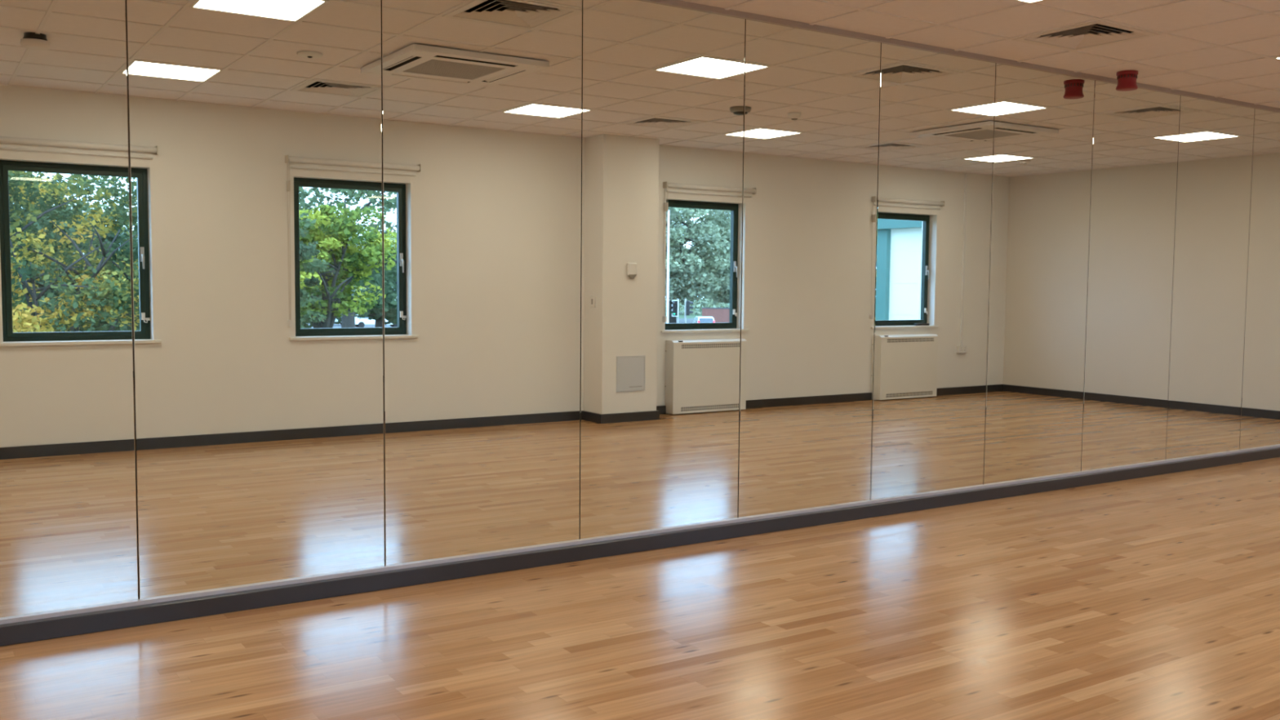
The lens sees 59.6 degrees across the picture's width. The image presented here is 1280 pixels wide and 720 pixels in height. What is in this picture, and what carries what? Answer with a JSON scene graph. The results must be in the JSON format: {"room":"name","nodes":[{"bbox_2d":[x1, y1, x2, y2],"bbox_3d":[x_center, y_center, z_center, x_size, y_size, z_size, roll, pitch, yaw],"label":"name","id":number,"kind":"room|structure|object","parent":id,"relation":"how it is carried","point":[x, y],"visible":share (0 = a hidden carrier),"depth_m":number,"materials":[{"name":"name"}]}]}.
{"room":"exercise studio","nodes":[
{"label":"exercise studio","id":0,"kind":"room"},
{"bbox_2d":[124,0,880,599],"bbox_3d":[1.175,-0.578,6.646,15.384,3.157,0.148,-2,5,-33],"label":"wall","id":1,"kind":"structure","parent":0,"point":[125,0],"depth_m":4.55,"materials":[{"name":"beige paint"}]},
{"bbox_2d":[0,0,137,618],"bbox_3d":[-2.458,-0.376,4.170,1.024,2.745,0.006,-2,5,-33],"label":"mirror panel","id":2,"kind":"object","parent":1,"relation":"attached to","point":[68,529],"visible":1,"depth_m":4.33,"materials":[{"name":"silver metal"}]},
{"bbox_2d":[126,0,384,599],"bbox_3d":[-1.592,-0.407,4.738,1.037,2.745,0.006,-2,5,-33],"label":"mirror panel","id":3,"kind":"object","parent":1,"relation":"attached to","point":[255,128],"visible":1,"depth_m":4.72,"materials":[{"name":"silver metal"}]},
{"bbox_2d":[381,0,582,566],"bbox_3d":[-0.726,-0.437,5.306,1.025,2.745,0.006,-2,5,-33],"label":"mirror panel","id":4,"kind":"object","parent":1,"relation":"attached to","point":[482,99],"visible":1,"depth_m":5.29,"materials":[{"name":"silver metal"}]},
{"bbox_2d":[0,444,1279,646],"bbox_3d":[1.222,0.916,6.655,15.384,0.074,0.072,-2,5,-33],"label":"baseboard","id":5,"kind":"structure","parent":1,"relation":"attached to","point":[28,631],"depth_m":5.44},
{"bbox_2d":[579,0,745,539],"bbox_3d":[0.132,-0.468,5.868,1.017,2.745,0.006,-2,5,-33],"label":"mirror panel","id":6,"kind":"object","parent":1,"relation":"attached to","point":[663,85],"visible":1,"depth_m":5.85,"materials":[{"name":"silver metal"}]},
{"bbox_2d":[737,18,880,518],"bbox_3d":[0.987,-0.498,6.429,1.020,2.745,0.006,-2,5,-33],"label":"mirror panel","id":7,"kind":"object","parent":1,"relation":"attached to","point":[811,100],"visible":1,"depth_m":6.41,"materials":[{"name":"silver metal"}]},
{"bbox_2d":[870,42,995,500],"bbox_3d":[1.846,-0.528,6.992,1.025,2.745,0.006,-2,5,-33],"label":"mirror panel","id":8,"kind":"object","parent":1,"relation":"attached to","point":[935,169],"visible":1,"depth_m":6.97,"materials":[{"name":"silver metal"}]},
{"bbox_2d":[642,0,1279,112],"bbox_3d":[1.235,-1.901,6.484,15.384,0.054,0.026,-2,5,-33],"label":"trim","id":9,"kind":"structure","parent":1,"relation":"attached to","point":[679,3],"depth_m":6.80,"materials":[{"name":"metal"}]},
{"bbox_2d":[982,62,1094,484],"bbox_3d":[2.711,-0.559,7.559,1.034,2.745,0.006,-2,5,-33],"label":"mirror panel","id":10,"kind":"object","parent":1,"relation":"attached to","point":[1043,126],"visible":1,"depth_m":7.54,"materials":[{"name":"silver metal"}]},
{"bbox_2d":[1080,80,1180,471],"bbox_3d":[3.580,-0.590,8.129,1.036,2.745,0.006,-2,5,-33],"label":"mirror panel","id":11,"kind":"object","parent":1,"relation":"attached to","point":[1135,140],"visible":1,"depth_m":8.11,"materials":[{"name":"silver metal"}]},
{"bbox_2d":[1165,95,1254,459],"bbox_3d":[4.449,-0.621,8.699,1.032,2.745,0.006,-2,5,-33],"label":"mirror panel","id":12,"kind":"object","parent":1,"relation":"attached to","point":[1215,144],"visible":1,"depth_m":8.68,"materials":[{"name":"silver metal"}]},
{"bbox_2d":[1239,108,1279,449],"bbox_3d":[5.313,-0.651,9.265,1.026,2.745,0.006,-2,5,-33],"label":"mirror panel","id":13,"kind":"object","parent":1,"relation":"attached to","point":[1260,424],"visible":1,"depth_m":9.12,"materials":[{"name":"silver metal"}]},
{"bbox_2d":[0,457,1279,719],"bbox_3d":[2.567,1.144,4.616,15.984,0.080,5.552,-2,5,-33],"label":"floor","id":14,"kind":"structure","parent":0,"point":[1157,597],"depth_m":4.44,"materials":[{"name":"brown wood"}]},
{"bbox_2d":[680,0,1279,108],"bbox_3d":[2.603,-1.760,4.404,15.384,0.031,5.014,-2,5,-33],"label":"ceiling","id":15,"kind":"structure","parent":0,"point":[1225,49],"depth_m":6.35,"materials":[{"name":"tile"}]},
{"bbox_2d":[1014,0,1044,4],"bbox_3d":[1.927,-1.842,5.368,0.574,0.059,0.564,-2,5,-33],"label":"ceiling light","id":16,"kind":"object","parent":15,"relation":"attached to","point":[1029,2],"visible":1,"depth_m":5.71,"materials":[{"name":"white plastic"}]},
{"bbox_2d":[1013,20,1159,51],"bbox_3d":[2.604,-1.945,6.520,0.574,0.118,0.574,-2,5,-33],"label":"ceiling vent","id":17,"kind":"object","parent":15,"relation":"in","point":[1096,33],"visible":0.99,"depth_m":6.57,"materials":[{"name":"metal"}]},
{"bbox_2d":[1115,70,1138,91],"bbox_3d":[3.319,-1.902,7.607,0.140,0.120,0.140,-2,5,-33],"label":"fire alarm sounder","id":18,"kind":"object","parent":15,"relation":"hanging from","point":[1126,79],"visible":1,"depth_m":7.56,"materials":[{"name":"red plastic"}]}
]}

